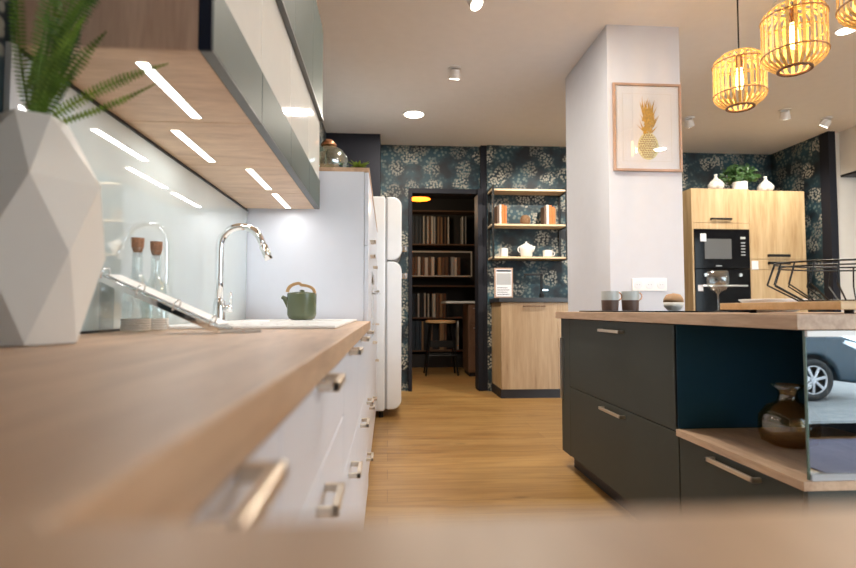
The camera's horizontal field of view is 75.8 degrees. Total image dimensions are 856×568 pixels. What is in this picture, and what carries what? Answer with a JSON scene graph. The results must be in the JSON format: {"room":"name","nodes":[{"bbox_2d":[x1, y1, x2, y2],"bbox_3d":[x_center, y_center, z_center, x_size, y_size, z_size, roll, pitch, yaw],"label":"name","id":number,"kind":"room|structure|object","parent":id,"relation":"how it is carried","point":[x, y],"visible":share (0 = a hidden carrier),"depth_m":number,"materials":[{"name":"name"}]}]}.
{"room":"kitchen","nodes":[
{"label":"kitchen","id":0,"kind":"room"},
{"bbox_2d":[0,0,325,333],"bbox_3d":[-0.975,-0.400,2.658,0.138,3.000,8.000,0,-3,-4],"label":"wall","id":1,"kind":"structure","parent":0,"point":[4,28],"depth_m":1.02,"materials":[{"name":"white paint"}]},
{"bbox_2d":[3,41,247,333],"bbox_3d":[-0.841,-0.134,1.872,0.014,0.553,1.730,0,-3,-4],"label":"backsplash","id":2,"kind":"structure","parent":1,"relation":"attached to","point":[147,192],"depth_m":1.62,"materials":[{"name":"glass"}]},
{"bbox_2d":[16,0,261,123],"bbox_3d":[-0.604,-0.892,1.279,0.374,0.906,0.422,0,-3,-4],"label":"upper cabinet","id":3,"kind":"object","parent":1,"relation":"attached to","point":[211,49],"visible":0.92,"depth_m":1.15,"materials":[{"name":"brown wood"}]},
{"bbox_2d":[124,0,295,166],"bbox_3d":[-0.635,-0.872,1.710,0.374,0.906,0.443,0,-3,-4],"label":"upper cabinet","id":4,"kind":"object","parent":1,"relation":"attached to","point":[268,143],"visible":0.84,"depth_m":1.67,"materials":[{"name":"brown wood"}]},
{"bbox_2d":[186,0,313,193],"bbox_3d":[-0.668,-0.851,2.154,0.374,0.906,0.448,0,-3,-4],"label":"upper cabinet","id":5,"kind":"object","parent":1,"relation":"attached to","point":[227,178],"visible":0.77,"depth_m":2.13,"materials":[{"name":"brown wood"}]},
{"bbox_2d":[224,0,322,208],"bbox_3d":[-0.697,-0.832,2.560,0.374,0.906,0.367,0,-3,-4],"label":"upper cabinet","id":6,"kind":"object","parent":1,"relation":"attached to","point":[311,200],"visible":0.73,"depth_m":2.54,"materials":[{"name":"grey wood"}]},
{"bbox_2d":[326,133,380,195],"bbox_3d":[-0.872,-0.221,6.446,0.617,3.000,0.410,0,-3,-4],"label":"wall","id":7,"kind":"structure","parent":0,"point":[363,148],"depth_m":6.31,"materials":[{"name":"paint"}]},
{"bbox_2d":[381,145,479,390],"bbox_3d":[-0.281,-0.205,6.775,1.842,3.000,0.160,0,-3,-4],"label":"wall","id":8,"kind":"structure","parent":0,"point":[403,167],"depth_m":6.76,"materials":[{"name":"teal paper"}]},
{"bbox_2d":[408,188,483,390],"bbox_3d":[0.208,0.065,6.767,0.905,2.460,0.260,0,-3,-4],"label":"door frame","id":9,"kind":"structure","parent":8,"relation":"in","point":[412,192],"depth_m":6.70,"materials":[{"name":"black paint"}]},
{"bbox_2d":[480,145,487,390],"bbox_3d":[0.675,-0.202,6.844,0.075,3.000,0.280,0,-3,-4],"label":"trim","id":10,"kind":"structure","parent":8,"relation":"attached to","point":[483,148],"depth_m":6.71,"materials":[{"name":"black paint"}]},
{"bbox_2d":[412,198,474,210],"bbox_3d":[0.191,-0.062,9.813,3.200,3.000,0.080,0,-3,-4],"label":"wall","id":11,"kind":"structure","parent":0,"point":[434,203],"depth_m":9.85,"materials":[{"name":"black paint"}]},
{"bbox_2d":[412,197,430,201],"bbox_3d":[-0.131,-1.427,8.088,0.340,0.364,0.340,0,-3,-4],"label":"lamp","id":12,"kind":"object","parent":11,"relation":"hanging from","point":[419,199],"visible":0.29,"depth_m":8.20,"materials":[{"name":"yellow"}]},
{"bbox_2d":[429,197,474,198],"bbox_3d":[0.246,-1.613,8.435,3.100,0.029,2.820,0,-3,-4],"label":"trim","id":13,"kind":"structure","parent":11,"relation":"attached to","point":[429,197],"depth_m":9.77,"materials":[{"name":"black paint"}]},
{"bbox_2d":[365,367,625,517],"bbox_3d":[3.283,1.236,4.446,8.800,0.100,11.100,0,-3,-4],"label":"floor","id":14,"kind":"structure","parent":0,"point":[450,447],"depth_m":3.64,"materials":[{"name":"brown wood"}]},
{"bbox_2d":[188,427,286,522],"bbox_3d":[-0.404,0.549,0.276,0.634,0.879,0.338,0,-3,-4],"label":"base cabinet","id":15,"kind":"object","parent":14,"relation":"on","point":[252,493],"visible":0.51,"depth_m":0.33,"materials":[{"name":"white paint"}]},
{"bbox_2d":[246,167,375,473],"bbox_3d":[-0.610,0.269,3.045,0.635,1.700,0.600,0,-3,-4],"label":"tall cabinet","id":16,"kind":"object","parent":14,"relation":"on","point":[328,249],"visible":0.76,"depth_m":2.77,"materials":[{"name":"white paint"}]},
{"bbox_2d":[319,139,337,166],"bbox_3d":[-0.540,-0.686,2.984,0.222,0.202,0.222,0,-3,-4],"label":"jar","id":17,"kind":"object","parent":16,"relation":"on","point":[327,143],"visible":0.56,"depth_m":2.96,"materials":[{"name":"clear glass"}]},
{"bbox_2d":[349,160,368,167],"bbox_3d":[-0.366,-0.619,2.908,0.119,0.062,0.098,0,-3,-4],"label":"potted plant","id":18,"kind":"object","parent":16,"relation":"on","point":[355,164],"visible":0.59,"depth_m":2.89,"materials":[{"name":"plant"}]},
{"bbox_2d":[278,358,345,520],"bbox_3d":[-0.442,0.574,0.794,0.634,0.879,0.698,0,-3,-4],"label":"base cabinet","id":19,"kind":"object","parent":14,"relation":"on","point":[311,436],"visible":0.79,"depth_m":0.72,"materials":[{"name":"white paint"}]},
{"bbox_2d":[343,343,362,518],"bbox_3d":[-0.486,0.602,1.402,0.634,0.879,0.518,0,-3,-4],"label":"base cabinet","id":20,"kind":"object","parent":14,"relation":"on","point":[351,472],"visible":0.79,"depth_m":1.37,"materials":[{"name":"white paint"}]},
{"bbox_2d":[356,335,369,517],"bbox_3d":[-0.524,0.627,1.925,0.634,0.879,0.528,0,-3,-4],"label":"base cabinet","id":21,"kind":"object","parent":14,"relation":"on","point":[361,343],"visible":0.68,"depth_m":1.91,"materials":[{"name":"white paint"}]},
{"bbox_2d":[364,331,373,517],"bbox_3d":[-0.562,0.652,2.454,0.634,0.879,0.531,0,-3,-4],"label":"base cabinet","id":22,"kind":"object","parent":14,"relation":"on","point":[367,399],"visible":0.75,"depth_m":2.45,"materials":[{"name":"white paint"}]},
{"bbox_2d":[371,196,379,448],"bbox_3d":[-0.646,0.297,3.643,0.651,1.700,0.600,0,-3,-4],"label":"tall cabinet","id":23,"kind":"object","parent":14,"relation":"on","point":[373,342],"visible":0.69,"depth_m":3.61,"materials":[{"name":"white paint"}]},
{"bbox_2d":[371,272,379,337],"bbox_3d":[-0.354,0.139,3.672,0.066,0.420,0.592,0,-3,-4],"label":"oven","id":24,"kind":"object","parent":23,"relation":"in","point":[373,280],"depth_m":3.57,"materials":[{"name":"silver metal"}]},
{"bbox_2d":[374,214,378,422],"bbox_3d":[-0.711,0.335,4.434,0.635,1.700,0.990,0,-3,-4],"label":"tall cabinet","id":25,"kind":"object","parent":14,"relation":"on","point":[375,222],"visible":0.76,"depth_m":4.41,"materials":[{"name":"white paint"}]},
{"bbox_2d":[373,196,406,417],"bbox_3d":[-0.609,0.215,5.301,0.795,2.020,0.610,0,-3,-4],"label":"fridge","id":26,"kind":"object","parent":14,"relation":"on","point":[388,211],"visible":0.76,"depth_m":5.02,"materials":[{"name":"white metal"}]},
{"bbox_2d":[423,320,458,375],"bbox_3d":[0.193,0.961,8.350,0.506,0.822,0.470,0,-3,-4],"label":"stool","id":27,"kind":"object","parent":14,"relation":"on","point":[432,343],"visible":1,"depth_m":8.21,"materials":[{"name":"black metal"}]},
{"bbox_2d":[412,210,474,367],"bbox_3d":[0.217,0.052,9.577,1.460,2.750,0.345,0,-3,-4],"label":"bookcase","id":28,"kind":"object","parent":14,"relation":"on","point":[462,287],"visible":0.37,"depth_m":9.73,"materials":[{"name":"black paint"}]},
{"bbox_2d":[412,321,414,349],"bbox_3d":[-0.259,0.885,9.485,0.062,0.494,0.220,0,-3,-4],"label":"binder","id":29,"kind":"object","parent":28,"relation":"on","point":[413,322],"visible":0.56,"depth_m":9.38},
{"bbox_2d":[412,216,414,243],"bbox_3d":[-0.264,-0.928,9.570,0.052,0.486,0.220,0,-3,-4],"label":"binder","id":30,"kind":"object","parent":28,"relation":"on","point":[413,217],"visible":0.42,"depth_m":9.46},
{"bbox_2d":[412,294,414,316],"bbox_3d":[-0.259,0.370,9.509,0.062,0.403,0.220,0,-3,-4],"label":"book","id":31,"kind":"object","parent":28,"relation":"on","point":[413,295],"visible":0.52,"depth_m":9.40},
{"bbox_2d":[415,216,418,243],"bbox_3d":[-0.199,-0.926,9.575,0.062,0.483,0.220,0,-3,-4],"label":"binder","id":32,"kind":"object","parent":28,"relation":"on","point":[416,217],"visible":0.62,"depth_m":9.46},
{"bbox_2d":[419,322,421,349],"bbox_3d":[-0.135,0.891,9.494,0.032,0.482,0.220,0,-3,-4],"label":"binder","id":33,"kind":"object","parent":28,"relation":"on","point":[420,323],"visible":0.87,"depth_m":9.39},
{"bbox_2d":[419,217,421,243],"bbox_3d":[-0.140,-0.920,9.579,0.042,0.471,0.220,0,-3,-4],"label":"binder","id":34,"kind":"object","parent":28,"relation":"on","point":[420,218],"visible":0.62,"depth_m":9.47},
{"bbox_2d":[419,294,423,316],"bbox_3d":[-0.115,0.373,9.520,0.072,0.399,0.220,0,-3,-4],"label":"binder","id":35,"kind":"object","parent":28,"relation":"on","point":[421,296],"visible":0.87,"depth_m":9.41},
{"bbox_2d":[424,216,426,243],"bbox_3d":[-0.045,-0.929,9.586,0.032,0.489,0.220,0,-3,-4],"label":"binder","id":36,"kind":"object","parent":28,"relation":"on","point":[425,217],"visible":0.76,"depth_m":9.48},
{"bbox_2d":[423,321,428,349],"bbox_3d":[-0.035,0.885,9.501,0.092,0.497,0.220,0,-3,-4],"label":"binder","id":37,"kind":"object","parent":28,"relation":"on","point":[425,325],"visible":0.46,"depth_m":9.39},
{"bbox_2d":[424,258,427,274],"bbox_3d":[-0.035,-0.294,9.557,0.052,0.314,0.220,0,-3,-4],"label":"binder","id":38,"kind":"object","parent":28,"relation":"on","point":[425,259],"visible":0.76,"depth_m":9.45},
{"bbox_2d":[431,294,435,316],"bbox_3d":[0.095,0.373,9.535,0.052,0.400,0.220,0,-3,-4],"label":"book","id":39,"kind":"object","parent":28,"relation":"on","point":[433,303],"visible":0.97,"depth_m":9.43,"materials":[{"name":"paper"}]},
{"bbox_2d":[435,293,439,316],"bbox_3d":[0.160,0.366,9.540,0.062,0.414,0.220,0,-3,-4],"label":"binder","id":40,"kind":"object","parent":28,"relation":"on","point":[437,295],"visible":0.84,"depth_m":9.43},
{"bbox_2d":[437,257,440,274],"bbox_3d":[0.195,-0.296,9.574,0.052,0.320,0.220,0,-3,-4],"label":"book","id":41,"kind":"object","parent":28,"relation":"on","point":[438,258],"visible":0.76,"depth_m":9.47,"materials":[{"name":"paper"}]},
{"bbox_2d":[439,323,441,349],"bbox_3d":[0.212,0.885,9.519,0.027,0.497,0.220,0,-3,-4],"label":"binder","id":42,"kind":"object","parent":28,"relation":"on","point":[440,324],"visible":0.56,"depth_m":9.42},
{"bbox_2d":[441,257,444,274],"bbox_3d":[0.255,-0.295,9.578,0.052,0.318,0.220,0,-3,-4],"label":"binder","id":43,"kind":"object","parent":28,"relation":"on","point":[442,258],"visible":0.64,"depth_m":9.47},
{"bbox_2d":[442,293,445,316],"bbox_3d":[0.274,0.369,9.548,0.052,0.408,0.220,0,-3,-4],"label":"binder","id":44,"kind":"object","parent":28,"relation":"on","point":[443,294],"visible":0.86,"depth_m":9.44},
{"bbox_2d":[444,323,446,349],"bbox_3d":[0.289,0.893,9.524,0.042,0.482,0.220,0,-3,-4],"label":"binder","id":45,"kind":"object","parent":28,"relation":"on","point":[445,324],"visible":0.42,"depth_m":9.42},
{"bbox_2d":[446,293,448,316],"bbox_3d":[0.329,0.370,9.552,0.042,0.407,0.220,0,-3,-4],"label":"binder","id":46,"kind":"object","parent":28,"relation":"on","point":[447,294],"visible":0.74,"depth_m":9.44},
{"bbox_2d":[450,257,453,274],"bbox_3d":[0.414,-0.299,9.590,0.052,0.327,0.220,0,-3,-4],"label":"binder","id":47,"kind":"object","parent":28,"relation":"on","point":[451,258],"visible":0.64,"depth_m":9.48,"materials":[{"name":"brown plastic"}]},
{"bbox_2d":[456,321,458,349],"bbox_3d":[0.509,0.887,9.541,0.022,0.496,0.220,0,-3,-4],"label":"binder","id":48,"kind":"object","parent":28,"relation":"on","point":[457,322],"visible":0.93,"depth_m":9.44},
{"bbox_2d":[460,216,462,243],"bbox_3d":[0.591,-0.925,9.632,0.017,0.485,0.220,0,-3,-4],"label":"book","id":49,"kind":"object","parent":28,"relation":"on","point":[461,218],"visible":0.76,"depth_m":9.60,"materials":[{"name":"paper"}]},
{"bbox_2d":[441,301,474,375],"bbox_3d":[0.911,0.821,8.409,1.360,1.105,0.700,0,-3,-4],"label":"desk","id":50,"kind":"object","parent":14,"relation":"on","point":[468,306],"visible":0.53,"depth_m":8.09,"materials":[{"name":"brown wood"}]},
{"bbox_2d":[489,298,567,397],"bbox_3d":[1.366,0.721,6.387,1.205,1.112,0.597,0,-3,-4],"label":"base cabinet","id":51,"kind":"object","parent":14,"relation":"on","point":[526,332],"visible":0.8,"depth_m":6.11,"materials":[{"name":"wood"}]},
{"bbox_2d":[494,268,512,297],"bbox_3d":[0.863,-0.013,6.280,0.214,0.342,0.014,0,-3,-4],"label":"sign holder","id":52,"kind":"object","parent":51,"relation":"on","point":[503,277],"visible":1,"depth_m":6.27,"materials":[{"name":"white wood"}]},
{"bbox_2d":[524,273,547,297],"bbox_3d":[1.259,0.021,6.417,0.280,0.287,0.060,0,-3,-4],"label":"faucet","id":53,"kind":"object","parent":51,"relation":"on","point":[541,295],"visible":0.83,"depth_m":6.41,"materials":[{"name":"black metal"}]},
{"bbox_2d":[560,318,828,510],"bbox_3d":[1.432,0.648,2.823,1.130,0.921,1.411,0,-3,-4],"label":"base cabinet","id":54,"kind":"object","parent":14,"relation":"on","point":[626,388],"visible":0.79,"depth_m":2.21,"materials":[{"name":"paint"}]},
{"bbox_2d":[555,312,855,329],"bbox_3d":[1.484,0.153,2.551,1.170,0.042,2.112,0,-3,-4],"label":"countertop","id":55,"kind":"structure","parent":54,"relation":"on","point":[768,320],"depth_m":1.73,"materials":[{"name":"brown wood"}]},
{"bbox_2d":[579,311,748,311],"bbox_3d":[1.205,0.143,2.866,0.520,0.006,0.950,0,-3,-4],"label":"induction hob","id":56,"kind":"object","parent":55,"relation":"in","point":[579,311],"visible":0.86,"depth_m":2.40,"materials":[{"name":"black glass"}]},
{"bbox_2d":[601,291,621,310],"bbox_3d":[1.022,0.095,3.084,0.103,0.108,0.094,3,-4,-44],"label":"mug","id":57,"kind":"object","parent":56,"relation":"on","point":[610,300],"visible":1,"depth_m":3.04,"materials":[{"name":"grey ceramic"}]},
{"bbox_2d":[621,291,642,310],"bbox_3d":[1.139,0.096,3.092,0.103,0.108,0.094,3,-4,-44],"label":"mug","id":58,"kind":"object","parent":56,"relation":"on","point":[630,300],"visible":1,"depth_m":3.05,"materials":[{"name":"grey ceramic"}]},
{"bbox_2d":[663,293,683,310],"bbox_3d":[1.341,0.098,3.004,0.106,0.096,0.106,0,-3,-4],"label":"glass ball","id":59,"kind":"object","parent":56,"relation":"on","point":[673,301],"visible":1,"depth_m":2.97,"materials":[{"name":"glass"}]},
{"bbox_2d":[739,299,814,311],"bbox_3d":[1.493,0.093,2.363,0.280,0.055,0.280,0,-3,-4],"label":"shallow bowl","id":60,"kind":"object","parent":55,"relation":"on","point":[740,300],"visible":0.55,"depth_m":2.29,"materials":[{"name":"white ceramic"}]},
{"bbox_2d":[720,301,855,313],"bbox_3d":[1.590,0.079,1.813,0.965,0.036,0.550,0,-3,-4],"label":"serving board","id":61,"kind":"object","parent":55,"relation":"on","point":[848,307],"visible":1,"depth_m":1.68,"materials":[{"name":"wood"}]},
{"bbox_2d":[766,259,855,301],"bbox_3d":[1.496,-0.006,1.906,0.629,0.135,0.375,0,-3,-4],"label":"wire basket","id":62,"kind":"object","parent":61,"relation":"on","point":[780,266],"visible":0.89,"depth_m":1.88,"materials":[{"name":"black metal"}]},
{"bbox_2d":[682,188,751,310],"bbox_3d":[3.352,0.097,6.546,0.695,2.375,0.628,0,-3,-4],"label":"oven unit","id":63,"kind":"object","parent":14,"relation":"on","point":[703,208],"depth_m":6.32,"materials":[{"name":"beige wood"}]},
{"bbox_2d":[708,174,723,188],"bbox_3d":[3.385,-1.192,6.466,0.176,0.190,0.176,0,-3,-4],"label":"vase","id":64,"kind":"object","parent":63,"relation":"on","point":[716,183],"visible":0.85,"depth_m":6.41,"materials":[{"name":"white ceramic"}]},
{"bbox_2d":[694,229,749,268],"bbox_3d":[3.360,-0.393,6.519,0.659,0.455,0.434,0,-3,-4],"label":"microwave","id":65,"kind":"object","parent":63,"relation":"in","point":[713,248],"visible":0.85,"depth_m":6.30,"materials":[{"name":"black glass"}]},
{"bbox_2d":[719,163,761,188],"bbox_3d":[3.683,-1.259,6.494,0.498,0.326,0.309,0,-3,-4],"label":"plant","id":66,"kind":"object","parent":63,"relation":"on","point":[740,180],"visible":0.94,"depth_m":6.45,"materials":[{"name":"green plant"}]},
{"bbox_2d":[676,330,855,509],"bbox_3d":[1.507,0.600,1.798,1.130,0.921,0.644,0,-3,-4],"label":"base cabinet","id":67,"kind":"object","parent":14,"relation":"on","point":[720,468],"visible":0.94,"depth_m":1.83,"materials":[{"name":"paint"}]},
{"bbox_2d":[676,427,855,491],"bbox_3d":[1.266,0.547,1.783,0.612,0.025,0.644,0,-3,-4],"label":"shelf","id":68,"kind":"object","parent":67,"relation":"attached to","point":[777,455],"depth_m":1.77,"materials":[{"name":"brown wood"}]},
{"bbox_2d":[802,330,855,480],"bbox_3d":[1.299,0.322,1.479,0.589,0.394,0.017,0,-3,-4],"label":"screen","id":69,"kind":"object","parent":68,"relation":"on","point":[851,476],"visible":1,"depth_m":1.46,"materials":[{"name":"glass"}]},
{"bbox_2d":[749,190,807,311],"bbox_3d":[4.045,0.107,6.611,0.693,2.360,0.597,0,-3,-4],"label":"tall cabinet","id":70,"kind":"object","parent":14,"relation":"on","point":[777,218],"visible":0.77,"depth_m":6.37,"materials":[{"name":"brown wood"}]},
{"bbox_2d":[757,176,773,190],"bbox_3d":[3.993,-1.175,6.509,0.176,0.190,0.176,0,-3,-4],"label":"vase","id":71,"kind":"object","parent":70,"relation":"on","point":[765,185],"visible":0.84,"depth_m":6.45,"materials":[{"name":"white ceramic"}]},
{"bbox_3d":[0.152,0.527,-0.185,1.660,0.879,0.580,0,-3,-4],"label":"cabinet","id":72,"kind":"object","parent":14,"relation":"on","visible":0},
{"bbox_2d":[0,321,855,567],"bbox_3d":[0.066,0.130,1.155,1.700,0.040,3.265,0,-3,-4],"label":"countertop","id":73,"kind":"structure","parent":72,"relation":"on","point":[111,443],"depth_m":0.17,"materials":[{"name":"brown wood"}]},
{"bbox_2d":[0,109,104,345],"bbox_3d":[-0.644,-0.087,0.891,0.214,0.367,0.212,0,-3,-4],"label":"vase","id":74,"kind":"object","parent":73,"relation":"on","point":[52,247],"visible":1,"depth_m":0.83,"materials":[{"name":"white ceramic"}]},
{"bbox_2d":[7,0,167,124],"bbox_3d":[-0.560,-0.433,0.908,0.256,0.364,0.072,0,-3,-4],"label":"fern","id":75,"kind":"object","parent":74,"relation":"in","point":[45,78],"visible":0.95,"depth_m":0.90,"materials":[{"name":"green plant"}]},
{"bbox_2d":[120,237,150,330],"bbox_3d":[-0.734,0.002,1.387,0.070,0.236,0.070,0,-3,-4],"label":"glass bottle","id":76,"kind":"object","parent":73,"relation":"on","point":[137,243],"visible":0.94,"depth_m":1.38,"materials":[{"name":"glass"}]},
{"bbox_2d":[141,241,168,329],"bbox_3d":[-0.725,0.005,1.463,0.070,0.236,0.070,0,-3,-4],"label":"glass bottle","id":77,"kind":"object","parent":73,"relation":"on","point":[156,247],"visible":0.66,"depth_m":1.45,"materials":[{"name":"glass"}]},
{"bbox_2d":[98,267,228,332],"bbox_3d":[-0.589,0.041,1.351,0.380,0.153,0.220,0,-3,-4],"label":"display stand","id":78,"kind":"object","parent":73,"relation":"on","point":[143,288],"visible":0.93,"depth_m":1.26,"materials":[{"name":"silver plastic"}]},
{"bbox_2d":[213,223,272,321],"bbox_3d":[-0.677,-0.042,2.010,0.216,0.363,0.052,0,-3,-4],"label":"faucet","id":79,"kind":"object","parent":73,"relation":"on","point":[219,307],"visible":0.87,"depth_m":2.00,"materials":[{"name":"silver metal"}]},
{"bbox_2d":[169,319,356,328],"bbox_3d":[-0.565,0.150,2.140,0.513,0.012,1.120,0,-3,-4],"label":"sink","id":80,"kind":"object","parent":73,"relation":"in","point":[250,323],"visible":0.88,"depth_m":1.71,"materials":[{"name":"white ceramic"}]},
{"bbox_2d":[281,282,316,319],"bbox_3d":[-0.568,0.076,2.465,0.133,0.171,0.133,-2,-4,41],"label":"teapot","id":81,"kind":"object","parent":80,"relation":"on","point":[301,305],"visible":1,"depth_m":2.41,"materials":[{"name":"green ceramic"}]},
{"bbox_2d":[487,145,567,390],"bbox_3d":[1.336,-0.202,6.852,1.245,3.000,0.240,0,-3,-4],"label":"wall","id":82,"kind":"structure","parent":0,"point":[508,167],"depth_m":6.75,"materials":[{"name":"teal paper"}]},
{"bbox_2d":[488,185,567,261],"bbox_3d":[1.188,-0.719,6.592,0.910,0.871,0.297,0,-3,-4],"label":"shelf rack","id":83,"kind":"object","parent":82,"relation":"attached to","point":[545,192],"visible":0.87,"depth_m":6.52,"materials":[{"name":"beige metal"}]},
{"bbox_2d":[494,205,498,223],"bbox_3d":[0.819,-0.814,6.562,0.028,0.224,0.160,0,-3,-4],"label":"book","id":84,"kind":"object","parent":83,"relation":"on","point":[496,209],"visible":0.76,"depth_m":6.50,"materials":[{"name":"paper"}]},
{"bbox_2d":[501,204,503,223],"bbox_3d":[0.879,-0.819,6.567,0.032,0.234,0.160,0,-3,-4],"label":"book","id":85,"kind":"object","parent":83,"relation":"on","point":[502,205],"visible":0.59,"depth_m":6.49,"materials":[{"name":"orange paper"}]},
{"bbox_2d":[499,248,507,255],"bbox_3d":[0.896,-0.370,6.527,0.104,0.104,0.104,0,-3,-4],"label":"cup","id":86,"kind":"object","parent":83,"relation":"on","point":[502,251],"visible":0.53,"depth_m":6.48,"materials":[{"name":"ceramic"}]},
{"bbox_2d":[520,215,530,223],"bbox_3d":[1.161,-0.761,6.564,0.128,0.119,0.128,0,-3,-4],"label":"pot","id":87,"kind":"object","parent":83,"relation":"on","point":[525,219],"visible":0.8,"depth_m":6.52,"materials":[{"name":"ceramic"}]},
{"bbox_2d":[518,242,534,256],"bbox_3d":[1.171,-0.412,6.549,0.169,0.189,0.169,-2,-4,41],"label":"teapot","id":88,"kind":"object","parent":83,"relation":"on","point":[526,250],"visible":0.93,"depth_m":6.49,"materials":[{"name":"ceramic"}]},
{"bbox_2d":[541,206,545,223],"bbox_3d":[1.387,-0.812,6.603,0.026,0.224,0.160,0,-3,-4],"label":"book","id":89,"kind":"object","parent":83,"relation":"on","point":[543,209],"visible":0.76,"depth_m":6.56,"materials":[{"name":"paper"}]},
{"bbox_2d":[543,250,554,256],"bbox_3d":[1.435,-0.359,6.561,0.124,0.084,0.111,-2,-3,35],"label":"cup","id":90,"kind":"object","parent":83,"relation":"on","point":[546,253],"visible":0.86,"depth_m":6.52,"materials":[{"name":"ceramic"}]},
{"bbox_2d":[316,0,855,153],"bbox_3d":[3.283,-1.860,4.593,8.800,0.100,11.100,0,-3,-4],"label":"ceiling","id":91,"kind":"structure","parent":0,"point":[383,60],"depth_m":4.69,"materials":[{"name":"paint"}]},
{"bbox_2d":[403,110,424,118],"bbox_3d":[-0.145,-1.753,5.688,0.236,0.009,0.236,0,-3,-4],"label":"recessed light","id":92,"kind":"object","parent":91,"relation":"in","point":[411,114],"visible":1,"depth_m":5.68,"materials":[{"name":"plastic"}]},
{"bbox_2d":[448,65,461,79],"bbox_3d":[0.226,-1.757,4.608,0.110,0.102,0.115,0,-3,-4],"label":"ceiling spotlight","id":93,"kind":"object","parent":91,"relation":"attached to","point":[454,70],"visible":1,"depth_m":4.57,"materials":[{"name":"white metal"}]},
{"bbox_2d":[466,0,482,10],"bbox_3d":[0.294,-1.806,3.516,0.117,0.110,0.117,0,-3,-4],"label":"ceiling spotlight","id":94,"kind":"object","parent":91,"relation":"attached to","point":[475,5],"visible":1,"depth_m":3.50,"materials":[{"name":"plastic"}]},
{"bbox_2d":[683,116,694,127],"bbox_3d":[2.759,-1.698,5.808,0.116,0.110,0.118,0,-3,-4],"label":"ceiling spotlight","id":95,"kind":"object","parent":91,"relation":"attached to","point":[689,123],"visible":1,"depth_m":5.78,"materials":[{"name":"white metal"}]},
{"bbox_2d":[711,0,768,112],"bbox_3d":[1.812,-1.446,3.211,0.288,0.857,0.288,0,-3,-4],"label":"rattan pendant","id":96,"kind":"object","parent":91,"relation":"hanging from","point":[739,62],"visible":0.98,"depth_m":3.14,"materials":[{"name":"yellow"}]},
{"bbox_2d":[779,108,791,119],"bbox_3d":[3.614,-1.709,5.567,0.114,0.109,0.118,0,-3,-4],"label":"ceiling spotlight","id":97,"kind":"object","parent":91,"relation":"attached to","point":[785,112],"visible":1,"depth_m":5.54,"materials":[{"name":"white metal"}]},
{"bbox_2d":[759,0,830,76],"bbox_3d":[1.780,-1.465,2.688,0.288,0.867,0.288,0,-3,-4],"label":"rattan pendant","id":98,"kind":"object","parent":91,"relation":"hanging from","point":[791,37],"visible":1,"depth_m":2.63,"materials":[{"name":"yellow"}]},
{"bbox_2d":[770,0,829,16],"bbox_3d":[2.451,-1.850,3.618,0.340,0.011,0.340,0,-3,-4],"label":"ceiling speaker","id":99,"kind":"object","parent":91,"relation":"attached to","point":[775,3],"visible":0.37,"depth_m":3.64,"materials":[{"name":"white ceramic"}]},
{"bbox_2d":[819,116,832,127],"bbox_3d":[4.205,-1.698,5.811,0.114,0.110,0.119,0,-3,-4],"label":"ceiling spotlight","id":100,"kind":"object","parent":91,"relation":"attached to","point":[826,121],"visible":1,"depth_m":5.79,"materials":[{"name":"white metal"}]},
{"bbox_2d":[833,26,855,36],"bbox_3d":[3.026,-1.834,3.981,0.156,0.009,0.156,0,-3,-4],"label":"recessed light","id":101,"kind":"object","parent":91,"relation":"in","point":[842,31],"visible":0.69,"depth_m":3.99,"materials":[{"name":"plastic"}]},
{"bbox_2d":[836,28,854,34],"bbox_3d":[3.026,-1.835,3.981,0.118,0.005,0.118,0,-3,-4],"label":"diffuser","id":102,"kind":"object","parent":101,"relation":"attached to","point":[840,31],"depth_m":3.99,"materials":[{"name":"beige"}]},
{"bbox_2d":[835,0,855,29],"bbox_3d":[1.800,-1.478,2.208,0.288,0.887,0.288,0,-3,-4],"label":"rattan pendant","id":103,"kind":"object","parent":91,"relation":"hanging from","point":[846,23],"visible":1,"depth_m":2.23,"materials":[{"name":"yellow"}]},
{"bbox_2d":[565,24,684,311],"bbox_3d":[1.499,-0.322,4.306,0.532,3.000,0.908,0,-3,-4],"label":"wall column","id":104,"kind":"structure","parent":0,"point":[622,226],"depth_m":3.92,"materials":[{"name":"paint"}]},
{"bbox_2d":[612,82,682,171],"bbox_3d":[1.547,-1.104,3.879,0.496,0.626,0.021,0,-3,-4],"label":"framed print","id":105,"kind":"object","parent":104,"relation":"attached to","point":[646,117],"visible":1,"depth_m":3.88,"materials":[{"name":"paper"}]},
{"bbox_2d":[632,278,666,290],"bbox_3d":[1.539,0.004,3.830,0.246,0.084,0.014,0,-3,-4],"label":"socket plate","id":106,"kind":"object","parent":104,"relation":"attached to","point":[638,284],"visible":1,"depth_m":3.82,"materials":[{"name":"white plastic"}]},
{"bbox_2d":[682,153,771,191],"bbox_3d":[3.208,-0.192,7.058,2.520,3.000,0.100,0,-3,-4],"label":"wall","id":107,"kind":"structure","parent":0,"point":[699,169],"depth_m":7.11,"materials":[{"name":"teal paper"}]},
{"bbox_2d":[771,135,824,311],"bbox_3d":[4.554,-0.206,6.750,0.120,3.000,0.910,0,-3,-4],"label":"wall","id":108,"kind":"structure","parent":0,"point":[796,167],"depth_m":6.52,"materials":[{"name":"teal paper"}]},
{"bbox_2d":[819,131,840,311],"bbox_3d":[4.569,-0.231,6.230,0.085,3.000,0.130,0,-3,-4],"label":"trim","id":109,"kind":"structure","parent":108,"relation":"attached to","point":[827,149],"depth_m":6.22,"materials":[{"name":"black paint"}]},
{"bbox_2d":[835,132,855,311],"bbox_3d":[6.081,-0.225,6.365,2.950,3.000,0.120,0,-3,-4],"label":"wall","id":110,"kind":"structure","parent":0,"point":[846,186],"depth_m":6.23,"materials":[{"name":"white paint"}]},
{"bbox_2d":[839,126,855,177],"bbox_3d":[5.591,-1.480,6.060,1.780,0.518,0.525,0,-3,-4],"label":"upper cabinet","id":111,"kind":"object","parent":110,"relation":"attached to","point":[847,138],"visible":1,"depth_m":6.15,"materials":[{"name":"white paint"}]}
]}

